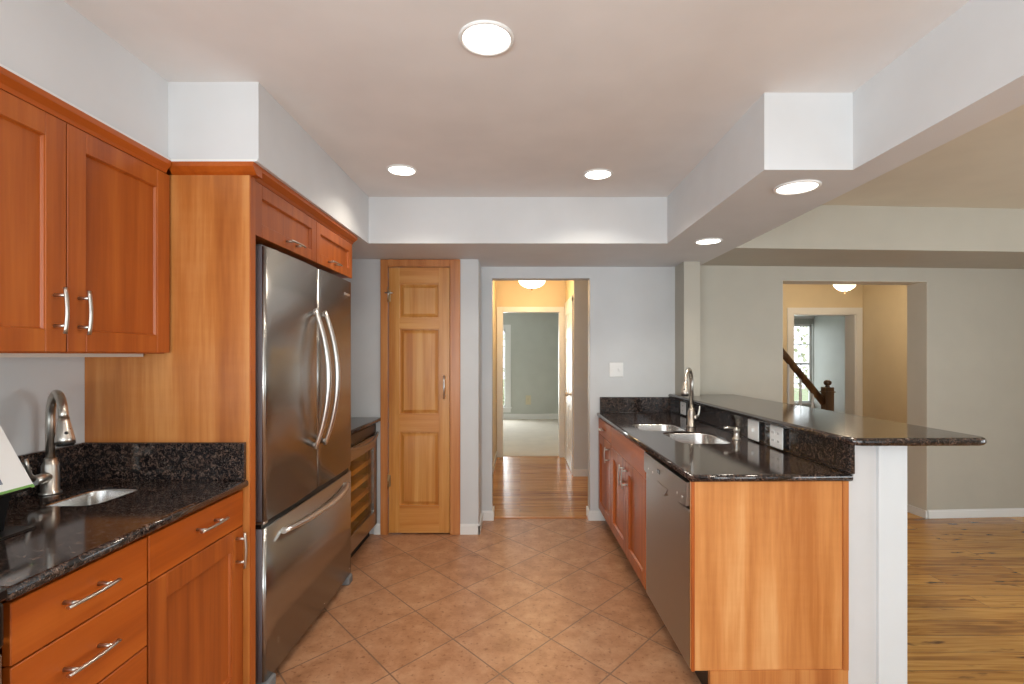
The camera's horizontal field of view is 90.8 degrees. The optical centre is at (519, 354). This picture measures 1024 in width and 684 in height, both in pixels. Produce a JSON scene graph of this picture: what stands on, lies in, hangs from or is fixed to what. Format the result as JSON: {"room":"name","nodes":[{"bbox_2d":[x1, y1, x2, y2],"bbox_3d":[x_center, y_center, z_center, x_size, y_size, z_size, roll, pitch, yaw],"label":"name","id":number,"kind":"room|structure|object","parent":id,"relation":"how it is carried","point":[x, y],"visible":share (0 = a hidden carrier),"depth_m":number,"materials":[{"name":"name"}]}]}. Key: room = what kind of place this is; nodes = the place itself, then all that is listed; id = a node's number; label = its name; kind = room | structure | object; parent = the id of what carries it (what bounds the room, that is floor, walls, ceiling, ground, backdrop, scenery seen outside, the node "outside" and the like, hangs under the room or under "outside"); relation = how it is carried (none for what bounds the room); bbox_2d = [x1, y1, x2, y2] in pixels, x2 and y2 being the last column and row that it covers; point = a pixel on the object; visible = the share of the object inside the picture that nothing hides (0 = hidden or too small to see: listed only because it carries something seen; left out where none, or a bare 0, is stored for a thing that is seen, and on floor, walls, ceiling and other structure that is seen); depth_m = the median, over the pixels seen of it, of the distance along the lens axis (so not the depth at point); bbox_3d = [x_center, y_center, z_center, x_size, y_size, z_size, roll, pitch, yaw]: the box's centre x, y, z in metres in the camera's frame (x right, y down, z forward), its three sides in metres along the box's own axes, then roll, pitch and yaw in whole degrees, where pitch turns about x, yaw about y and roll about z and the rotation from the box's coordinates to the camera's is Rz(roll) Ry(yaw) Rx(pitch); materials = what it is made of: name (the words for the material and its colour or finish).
{"room":"kitchen","nodes":[
{"label":"kitchen","id":0,"kind":"room"},
{"bbox_2d":[0,357,84,454],"bbox_3d":[-1.765,0.170,0.850,0.120,2.460,7.100,0,0,0],"label":"wall","id":1,"kind":"structure","parent":0,"point":[26,383],"depth_m":1.77,"materials":[{"name":"grey paint"}]},
{"bbox_2d":[0,66,170,356],"bbox_3d":[-1.512,-0.370,1.526,0.385,0.754,0.877,0,0,0],"label":"upper cabinet","id":2,"kind":"object","parent":1,"relation":"attached to","point":[84,204],"visible":1,"depth_m":1.55,"materials":[{"name":"brown wood"}]},
{"bbox_2d":[9,442,245,501],"bbox_3d":[-1.387,0.413,1.516,0.634,0.146,0.920,0,0,0],"label":"backsplash","id":3,"kind":"structure","parent":1,"relation":"attached to","point":[79,462],"depth_m":1.95,"materials":[{"name":"brown stone"}]},
{"bbox_2d":[165,168,356,278],"bbox_3d":[-1.360,-0.615,2.610,0.690,0.266,1.180,0,0,0],"label":"upper cabinet","id":4,"kind":"object","parent":1,"relation":"attached to","point":[286,223],"visible":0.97,"depth_m":2.42,"materials":[{"name":"brown wood"}]},
{"bbox_2d":[342,259,481,533],"bbox_3d":[-1.015,0.326,4.125,1.380,2.148,0.350,0,0,0],"label":"wall","id":5,"kind":"structure","parent":0,"point":[365,281],"depth_m":3.95,"materials":[{"name":"grey paint"}]},
{"bbox_2d":[380,259,459,534],"bbox_3d":[-0.776,0.328,3.982,0.621,2.145,0.175,0,0,0],"label":"door","id":6,"kind":"structure","parent":5,"relation":"in","point":[420,298],"depth_m":3.94,"materials":[{"name":"brown wood"}]},
{"bbox_2d":[493,281,495,460],"bbox_3d":[-0.390,0.180,5.670,0.120,2.440,2.520,0,0,0],"label":"wall","id":7,"kind":"structure","parent":0,"point":[494,282],"depth_m":6.54,"materials":[{"name":"beige paint"}]},
{"bbox_2d":[493,451,587,475],"bbox_3d":[0.410,1.360,5.675,1.480,0.080,2.510,0,0,0],"label":"baseboard","id":8,"kind":"structure","parent":7,"relation":"attached to","point":[576,472],"depth_m":5.83,"materials":[{"name":"white paint"}]},
{"bbox_2d":[0,0,1023,268],"bbox_3d":[1.845,-0.904,0.958,7.101,0.312,7.316,0,0,0],"label":"soffit","id":9,"kind":"structure","parent":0,"point":[495,231],"depth_m":2.79,"materials":[{"name":"paint"}]},
{"bbox_2d":[0,63,257,161],"bbox_3d":[-1.191,-0.752,-0.369,0.350,0.009,4.661,0,0,0],"label":"trim","id":10,"kind":"structure","parent":9,"relation":"attached to","point":[1,65],"depth_m":1.70,"materials":[{"name":"white paint"}]},
{"bbox_2d":[694,238,722,244],"bbox_3d":[1.236,-0.744,3.313,0.176,0.009,0.176,0,0,0],"label":"recessed light","id":11,"kind":"object","parent":9,"relation":"in","point":[706,241],"visible":1,"depth_m":3.30,"materials":[{"name":"white paint"}]},
{"bbox_2d":[773,180,821,194],"bbox_3d":[1.233,-0.744,2.248,0.190,0.009,0.190,0,0,0],"label":"recessed light","id":12,"kind":"object","parent":9,"relation":"in","point":[799,186],"visible":1,"depth_m":2.24,"materials":[{"name":"white paint"}]},
{"bbox_2d":[496,281,565,450],"bbox_3d":[-0.350,0.180,6.995,3.500,2.440,0.130,0,0,0],"label":"wall","id":13,"kind":"structure","parent":0,"point":[508,293],"depth_m":6.93,"materials":[{"name":"beige paint"}]},
{"bbox_2d":[497,307,563,456],"bbox_3d":[0.148,0.370,6.991,0.927,2.060,0.158,0,0,0],"label":"trim","id":14,"kind":"structure","parent":13,"relation":"attached to","point":[500,310],"depth_m":6.91,"materials":[{"name":"white paint"}]},
{"bbox_2d":[63,0,1023,208],"bbox_3d":[1.748,-1.110,0.875,7.305,0.100,7.550,0,0,0],"label":"ceiling","id":15,"kind":"structure","parent":0,"point":[640,91],"depth_m":1.93,"materials":[{"name":"paint"}]},
{"bbox_2d":[387,164,416,175],"bbox_3d":[-0.676,-1.056,2.893,0.172,0.009,0.172,0,0,0],"label":"recessed light","id":16,"kind":"object","parent":15,"relation":"in","point":[397,169],"visible":1,"depth_m":2.88,"materials":[{"name":"white paint"}]},
{"bbox_2d":[459,20,513,55],"bbox_3d":[-0.112,-1.056,1.690,0.186,0.009,0.186,0,0,0],"label":"recessed light","id":17,"kind":"object","parent":15,"relation":"in","point":[480,37],"visible":1,"depth_m":1.68,"materials":[{"name":"white paint"}]},
{"bbox_2d":[583,169,612,179],"bbox_3d":[0.457,-1.056,2.957,0.172,0.009,0.172,0,0,0],"label":"recessed light","id":18,"kind":"object","parent":15,"relation":"in","point":[594,174],"visible":1,"depth_m":2.95,"materials":[{"name":"white paint"}]},
{"bbox_2d":[853,0,1023,169],"bbox_3d":[1.424,-0.904,-0.330,0.158,0.312,4.740,0,0,0],"label":"ceiling beam","id":19,"kind":"structure","parent":15,"relation":"attached to","point":[967,72],"depth_m":1.63,"materials":[{"name":"paint"}]},
{"bbox_2d":[566,281,573,468],"bbox_3d":[0.938,0.180,6.395,0.625,2.440,1.070,0,0,0],"label":"wall","id":20,"kind":"structure","parent":0,"point":[569,284],"depth_m":5.90,"materials":[{"name":"beige paint"}]},
{"bbox_2d":[564,295,572,474],"bbox_3d":[0.582,0.350,6.400,0.091,2.100,1.000,0,0,0],"label":"door","id":21,"kind":"structure","parent":20,"relation":"in","point":[568,306],"depth_m":6.35,"materials":[{"name":"white paint"}]},
{"bbox_2d":[482,267,674,510],"bbox_3d":[0.280,0.326,4.345,2.360,2.148,0.130,0,0,0],"label":"wall","id":22,"kind":"structure","parent":0,"point":[631,310],"depth_m":4.28,"materials":[{"name":"grey paint"}]},
{"bbox_2d":[374,506,604,534],"bbox_3d":[-0.236,1.360,4.190,1.876,0.080,0.438,0,0,-18],"label":"baseboard","id":23,"kind":"structure","parent":22,"relation":"attached to","point":[465,529],"depth_m":4.19,"materials":[{"name":"white paint"}]},
{"bbox_2d":[494,516,586,517],"bbox_3d":[0.178,1.397,4.343,0.830,0.006,0.035,0,0,0],"label":"threshold","id":24,"kind":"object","parent":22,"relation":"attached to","point":[494,516],"depth_m":4.34,"materials":[{"name":"brown wood"}]},
{"bbox_2d":[609,363,622,376],"bbox_3d":[0.815,0.125,4.271,0.118,0.122,0.017,0,0,0],"label":"light switch","id":25,"kind":"object","parent":22,"relation":"attached to","point":[615,369],"visible":1,"depth_m":4.27,"materials":[{"name":"white plastic"}]},
{"bbox_2d":[600,397,674,412],"bbox_3d":[0.994,0.420,4.269,0.637,0.131,0.021,0,0,0],"label":"backsplash","id":26,"kind":"structure","parent":22,"relation":"attached to","point":[607,404],"depth_m":4.26,"materials":[{"name":"black stone"}]},
{"bbox_2d":[574,281,587,468],"bbox_3d":[0.938,0.180,5.850,0.625,2.440,0.020,0,0,0],"label":"wall","id":27,"kind":"structure","parent":0,"point":[580,287],"depth_m":5.84,"materials":[{"name":"grey paint"}]},
{"bbox_2d":[273,419,1023,683],"bbox_3d":[1.900,1.447,4.150,8.000,0.106,14.100,0,0,0],"label":"floor","id":28,"kind":"structure","parent":0,"point":[519,600],"depth_m":2.83,"materials":[{"name":"tile"}]},
{"bbox_2d":[0,587,6,683],"bbox_3d":[-1.348,0.911,0.668,0.694,0.877,0.736,0,0,0],"label":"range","id":29,"kind":"object","parent":28,"relation":"on","point":[3,591],"visible":1,"depth_m":1.03,"materials":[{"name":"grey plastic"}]},
{"bbox_2d":[0,587,6,601],"bbox_3d":[-1.371,0.487,0.668,0.647,0.025,0.736,0,0,0],"label":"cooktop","id":30,"kind":"object","parent":29,"relation":"in","point":[3,591],"depth_m":1.03,"materials":[{"name":"black stone"}]},
{"bbox_2d":[0,537,146,683],"bbox_3d":[-1.370,0.959,1.269,0.666,0.883,0.398,0,0,0],"label":"base cabinet","id":31,"kind":"object","parent":28,"relation":"on","point":[87,624],"visible":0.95,"depth_m":1.25,"materials":[{"name":"brown wood"}]},
{"bbox_2d":[85,161,261,683],"bbox_3d":[-1.367,0.326,1.984,0.675,2.148,0.068,0,0,0],"label":"end panel","id":32,"kind":"object","parent":28,"relation":"on","point":[203,389],"visible":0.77,"depth_m":1.98,"materials":[{"name":"brown wood"}]},
{"bbox_2d":[143,490,247,683],"bbox_3d":[-1.370,0.959,1.722,0.666,0.883,0.505,0,0,0],"label":"base cabinet","id":33,"kind":"object","parent":28,"relation":"on","point":[195,562],"visible":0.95,"depth_m":1.72,"materials":[{"name":"brown wood"}]},
{"bbox_2d":[0,442,247,600],"bbox_3d":[-1.383,0.428,1.514,0.642,0.176,0.924,0,0,0],"label":"countertop","id":34,"kind":"structure","parent":33,"relation":"on","point":[172,481],"depth_m":1.70,"materials":[{"name":"brown stone"}]},
{"bbox_2d":[0,426,35,540],"bbox_3d":[-1.436,0.330,1.330,0.151,0.312,0.240,0,0,0],"label":"holder","id":35,"kind":"object","parent":34,"relation":"on","point":[14,479],"visible":1,"depth_m":1.41,"materials":[{"name":"white plastic"}]},
{"bbox_2d":[25,389,75,495],"bbox_3d":[-1.583,0.302,1.693,0.263,0.369,0.107,0,0,38],"label":"faucet","id":36,"kind":"object","parent":34,"relation":"on","point":[62,435],"visible":0.97,"depth_m":1.75,"materials":[{"name":"silver metal"}]},
{"bbox_2d":[46,489,136,505],"bbox_3d":[-1.470,0.573,1.745,0.188,0.156,0.238,0,0,0],"label":"prep sink","id":37,"kind":"object","parent":34,"relation":"in","point":[97,496],"visible":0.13,"depth_m":1.84,"materials":[{"name":"silver metal"}]},
{"bbox_2d":[255,244,351,683],"bbox_3d":[-1.320,0.469,2.605,0.731,1.862,1.060,0,0,0],"label":"refrigerator","id":38,"kind":"object","parent":28,"relation":"on","point":[303,310],"visible":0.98,"depth_m":2.36,"materials":[{"name":"grey metal"}]},
{"bbox_2d":[348,423,378,556],"bbox_3d":[-1.365,0.963,3.553,0.620,0.875,0.705,0,0,0],"label":"wine cooler","id":39,"kind":"object","parent":28,"relation":"on","point":[363,468],"visible":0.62,"depth_m":3.74,"materials":[{"name":"black wood"}]},
{"bbox_2d":[350,460,367,476],"bbox_3d":[-1.401,0.820,3.553,0.488,0.034,0.645,0,0,0],"label":"shelf","id":40,"kind":"object","parent":39,"relation":"attached to","point":[356,465],"depth_m":3.72,"materials":[{"name":"brown wood"}]},
{"bbox_2d":[351,473,367,491],"bbox_3d":[-1.401,0.925,3.553,0.488,0.034,0.645,0,0,0],"label":"shelf","id":41,"kind":"object","parent":39,"relation":"attached to","point":[357,479],"depth_m":3.72,"materials":[{"name":"brown wood"}]},
{"bbox_2d":[351,487,367,506],"bbox_3d":[-1.401,1.030,3.553,0.488,0.034,0.645,0,0,0],"label":"shelf","id":42,"kind":"object","parent":39,"relation":"attached to","point":[359,492],"depth_m":3.71,"materials":[{"name":"brown wood"}]},
{"bbox_2d":[351,501,367,522],"bbox_3d":[-1.401,1.135,3.553,0.488,0.034,0.645,0,0,0],"label":"shelf","id":43,"kind":"object","parent":39,"relation":"attached to","point":[360,506],"depth_m":3.71,"materials":[{"name":"brown wood"}]},
{"bbox_2d":[351,533,368,556],"bbox_3d":[-1.410,1.355,3.553,0.490,0.090,0.705,0,0,0],"label":"grille","id":44,"kind":"object","parent":39,"relation":"attached to","point":[367,535],"depth_m":3.68,"materials":[{"name":"black wood"}]},
{"bbox_2d":[351,417,380,434],"bbox_3d":[-1.393,0.501,3.557,0.621,0.030,0.783,0,0,0],"label":"countertop","id":45,"kind":"structure","parent":39,"relation":"on","point":[357,423],"depth_m":3.66,"materials":[{"name":"black stone"}]},
{"bbox_2d":[598,418,612,528],"bbox_3d":[0.966,0.959,4.000,0.689,0.883,0.534,0,0,-1],"label":"base cabinet","id":46,"kind":"object","parent":28,"relation":"on","point":[604,428],"visible":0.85,"depth_m":3.98,"materials":[{"name":"brown wood"}]},
{"bbox_2d":[611,427,647,589],"bbox_3d":[0.980,0.959,3.247,0.686,0.883,0.960,0,0,-1],"label":"base cabinet","id":47,"kind":"object","parent":28,"relation":"on","point":[628,474],"visible":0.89,"depth_m":3.14,"materials":[{"name":"brown wood"}]},
{"bbox_2d":[597,397,854,481],"bbox_3d":[1.008,0.435,3.166,0.678,0.161,2.237,0,0,-1],"label":"countertop","id":48,"kind":"structure","parent":47,"relation":"on","point":[745,459],"depth_m":2.49,"materials":[{"name":"brown stone"}]},
{"bbox_2d":[632,424,729,443],"bbox_3d":[0.987,0.593,3.187,0.354,0.196,0.873,0,0,-13],"label":"sink","id":49,"kind":"object","parent":48,"relation":"in","point":[692,438],"visible":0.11,"depth_m":3.19,"materials":[{"name":"silver metal"}]},
{"bbox_2d":[632,424,684,430],"bbox_3d":[0.931,0.580,3.417,0.308,0.172,0.373,0,0,-1],"label":"basin","id":50,"kind":"object","parent":49,"relation":"in","point":[646,427],"depth_m":3.60,"materials":[{"name":"silver metal"}]},
{"bbox_2d":[664,433,729,443],"bbox_3d":[1.036,0.590,2.978,0.303,0.192,0.423,0,0,-1],"label":"basin","id":51,"kind":"object","parent":49,"relation":"in","point":[692,438],"depth_m":3.18,"materials":[{"name":"silver metal"}]},
{"bbox_2d":[680,401,685,414],"bbox_3d":[1.304,0.425,4.031,0.014,0.100,0.120,0,0,-1],"label":"outlet","id":52,"kind":"object","parent":48,"relation":"attached to","point":[682,404],"visible":1,"depth_m":4.02,"materials":[{"name":"white plastic"}]},
{"bbox_2d":[681,367,699,426],"bbox_3d":[1.112,0.284,3.343,0.087,0.404,0.266,0,0,38],"label":"faucet","id":53,"kind":"object","parent":48,"relation":"on","point":[685,391],"visible":1,"depth_m":3.41,"materials":[{"name":"silver metal"}]},
{"bbox_2d":[724,427,740,439],"bbox_3d":[1.215,0.448,2.904,0.114,0.077,0.048,0,0,-10],"label":"soap dispenser","id":54,"kind":"object","parent":48,"relation":"on","point":[736,430],"visible":1,"depth_m":2.90,"materials":[{"name":"silver metal"}]},
{"bbox_2d":[748,419,760,441],"bbox_3d":[1.316,0.422,2.843,0.031,0.112,0.125,0,0,-1],"label":"light switch","id":55,"kind":"object","parent":48,"relation":"attached to","point":[754,427],"visible":0.97,"depth_m":2.82,"materials":[{"name":"white plastic"}]},
{"bbox_2d":[770,425,784,449],"bbox_3d":[1.324,0.422,2.596,0.024,0.112,0.125,0,0,-1],"label":"outlet","id":56,"kind":"object","parent":48,"relation":"attached to","point":[777,434],"visible":0.99,"depth_m":2.58,"materials":[{"name":"white plastic"}]},
{"bbox_2d":[644,452,707,683],"bbox_3d":[1.003,0.963,2.427,0.650,0.875,0.667,0,0,-1],"label":"dishwasher","id":57,"kind":"object","parent":28,"relation":"on","point":[667,490],"visible":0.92,"depth_m":2.33,"materials":[{"name":"grey metal"}]},
{"bbox_2d":[690,481,848,683],"bbox_3d":[1.021,0.958,2.073,0.646,0.884,0.030,0,0,-1],"label":"end panel","id":58,"kind":"object","parent":28,"relation":"on","point":[769,561],"visible":0.92,"depth_m":2.07,"materials":[{"name":"brown wood"}]},
{"bbox_3d":[2.590,0.800,5.945,1.240,1.200,1.110,0,0,0],"label":"staircase","id":59,"kind":"structure","parent":28,"relation":"on","visible":0},
{"bbox_2d":[783,348,835,410],"bbox_3d":[2.652,0.181,5.420,1.403,2.439,0.108,0,0,0],"label":"stair railing","id":60,"kind":"object","parent":59,"relation":"on","point":[825,398],"visible":0.27,"depth_m":5.40,"materials":[{"name":"brown wood"}]},
{"bbox_2d":[503,313,844,413],"bbox_3d":[1.850,0.180,9.090,8.100,2.440,4.060,0,0,0],"label":"wall","id":61,"kind":"structure","parent":0,"point":[534,336],"depth_m":11.00,"materials":[{"name":"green paint"}]},
{"bbox_2d":[503,325,511,411],"bbox_3d":[-0.730,0.295,11.016,1.100,1.910,0.132,0,0,0],"label":"window","id":62,"kind":"structure","parent":61,"relation":"in","point":[507,407],"depth_m":10.98,"materials":[{"name":"white paint"}]},
{"bbox_2d":[526,395,530,404],"bbox_3d":[0.180,0.980,10.995,0.115,0.200,0.010,0,0,0],"label":"outlet","id":63,"kind":"object","parent":61,"relation":"attached to","point":[528,397],"visible":1,"depth_m":10.99,"materials":[{"name":"beige plastic"}]},
{"bbox_2d":[503,414,557,418],"bbox_3d":[-0.350,1.340,10.990,3.500,0.120,0.020,0,0,0],"label":"baseboard","id":64,"kind":"structure","parent":61,"relation":"attached to","point":[505,416],"depth_m":10.98,"materials":[{"name":"white paint"}]},
{"bbox_2d":[794,324,812,403],"bbox_3d":[5.192,0.179,10.011,1.249,1.582,0.122,0,0,0],"label":"window","id":65,"kind":"structure","parent":61,"relation":"in","point":[795,325],"depth_m":10.03,"materials":[{"name":"white paint"}]},
{"bbox_2d":[794,316,813,318],"bbox_3d":[5.050,-0.880,9.935,1.500,0.320,0.130,0,0,0],"label":"trim","id":66,"kind":"structure","parent":61,"relation":"attached to","point":[795,317],"depth_m":9.97,"materials":[{"name":"white paint"}]},
{"bbox_2d":[675,262,699,414],"bbox_3d":[1.378,0.326,4.162,0.128,2.148,0.235,0,0,0],"label":"wall","id":67,"kind":"structure","parent":0,"point":[687,274],"depth_m":4.04,"materials":[{"name":"beige paint"}]},
{"bbox_2d":[697,420,875,683],"bbox_3d":[1.387,0.880,3.067,0.116,1.040,1.990,0,0,-1],"label":"wall","id":68,"kind":"structure","parent":0,"point":[862,490],"depth_m":2.07,"materials":[{"name":"paint"}]},
{"bbox_2d":[675,399,854,473],"bbox_3d":[1.336,0.422,3.165,0.021,0.127,2.216,0,0,-1],"label":"backsplash","id":69,"kind":"structure","parent":68,"relation":"attached to","point":[839,456],"depth_m":2.43,"materials":[{"name":"black stone"}]},
{"bbox_2d":[668,394,986,445],"bbox_3d":[1.562,0.343,3.123,0.613,0.032,2.297,0,0,0],"label":"bar","id":70,"kind":"object","parent":68,"relation":"on","point":[844,428],"visible":0.98,"depth_m":2.38,"materials":[{"name":"brown stone"}]},
{"bbox_2d":[876,446,906,683],"bbox_3d":[1.504,0.880,3.062,0.118,1.040,2.005,0,0,-1],"label":"trim","id":71,"kind":"structure","parent":68,"relation":"attached to","point":[891,461],"depth_m":2.06,"materials":[{"name":"white paint"}]},
{"bbox_2d":[783,284,862,402],"bbox_3d":[3.135,0.180,7.100,3.470,2.440,0.200,0,0,0],"label":"wall","id":72,"kind":"structure","parent":0,"point":[794,295],"depth_m":7.00,"materials":[{"name":"beige paint"}]},
{"bbox_2d":[787,308,862,415],"bbox_3d":[4.218,0.372,7.095,1.035,2.055,0.230,0,0,0],"label":"trim","id":73,"kind":"structure","parent":72,"relation":"attached to","point":[853,316],"depth_m":6.98,"materials":[{"name":"white paint"}]},
{"bbox_2d":[700,265,1023,509],"bbox_3d":[3.320,0.326,4.425,3.780,2.148,0.200,0,0,-3],"label":"wall","id":74,"kind":"structure","parent":0,"point":[975,316],"depth_m":4.35,"materials":[{"name":"beige paint"}]},
{"bbox_2d":[783,280,926,510],"bbox_3d":[2.849,0.385,4.399,1.285,2.030,0.204,0,0,-4],"label":"trim","id":75,"kind":"structure","parent":74,"relation":"attached to","point":[916,291],"depth_m":4.43,"materials":[{"name":"paint"}]},
{"bbox_2d":[907,504,1023,518],"bbox_3d":[3.485,1.365,4.433,3.410,0.070,0.224,0,0,-4],"label":"baseboard","id":76,"kind":"structure","parent":74,"relation":"attached to","point":[1001,512],"depth_m":4.35,"materials":[{"name":"white paint"}]},
{"bbox_2d":[863,285,906,423],"bbox_3d":[4.812,0.180,5.830,0.116,2.440,2.340,0,0,0],"label":"wall","id":77,"kind":"structure","parent":0,"point":[884,306],"depth_m":6.57,"materials":[{"name":"beige paint"}]},
{"bbox_3d":[3.650,-1.090,7.425,4.700,0.100,5.550,0,0,0],"label":"ceiling","id":78,"kind":"structure","parent":0,"visible":0},
{"bbox_2d":[833,285,855,293],"bbox_3d":[3.730,-0.873,5.800,0.240,0.335,0.240,0,0,0],"label":"ceiling light","id":79,"kind":"object","parent":78,"relation":"attached to","point":[844,288],"visible":0.59,"depth_m":5.75,"materials":[{"name":"white glass"}]},
{"bbox_3d":[-0.203,-1.090,7.825,3.005,0.100,6.750,0,0,0],"label":"ceiling","id":80,"kind":"structure","parent":0,"visible":0},
{"bbox_2d":[519,281,544,290],"bbox_3d":[0.145,-0.907,6.100,0.330,0.265,0.330,0,0,0],"label":"ceiling light","id":81,"kind":"object","parent":80,"relation":"attached to","point":[527,284],"visible":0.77,"depth_m":6.01,"materials":[{"name":"white glass"}]},
{"label":"outside","id":82,"kind":"structure","parent":0,"visible":0},
{"bbox_2d":[503,379,807,404],"bbox_3d":[2.000,1.950,26.000,28.000,0.100,28.000,0,0,0],"label":"ground","id":83,"kind":"structure","parent":82,"point":[796,396],"depth_m":23.69,"materials":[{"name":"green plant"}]},
{"bbox_2d":[794,327,807,394],"bbox_3d":[10.372,0.091,17.482,3.342,3.621,3.328,0,0,0],"label":"shrub","id":84,"kind":"object","parent":83,"relation":"on","point":[798,329],"visible":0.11,"depth_m":17.90,"materials":[{"name":"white plant"}]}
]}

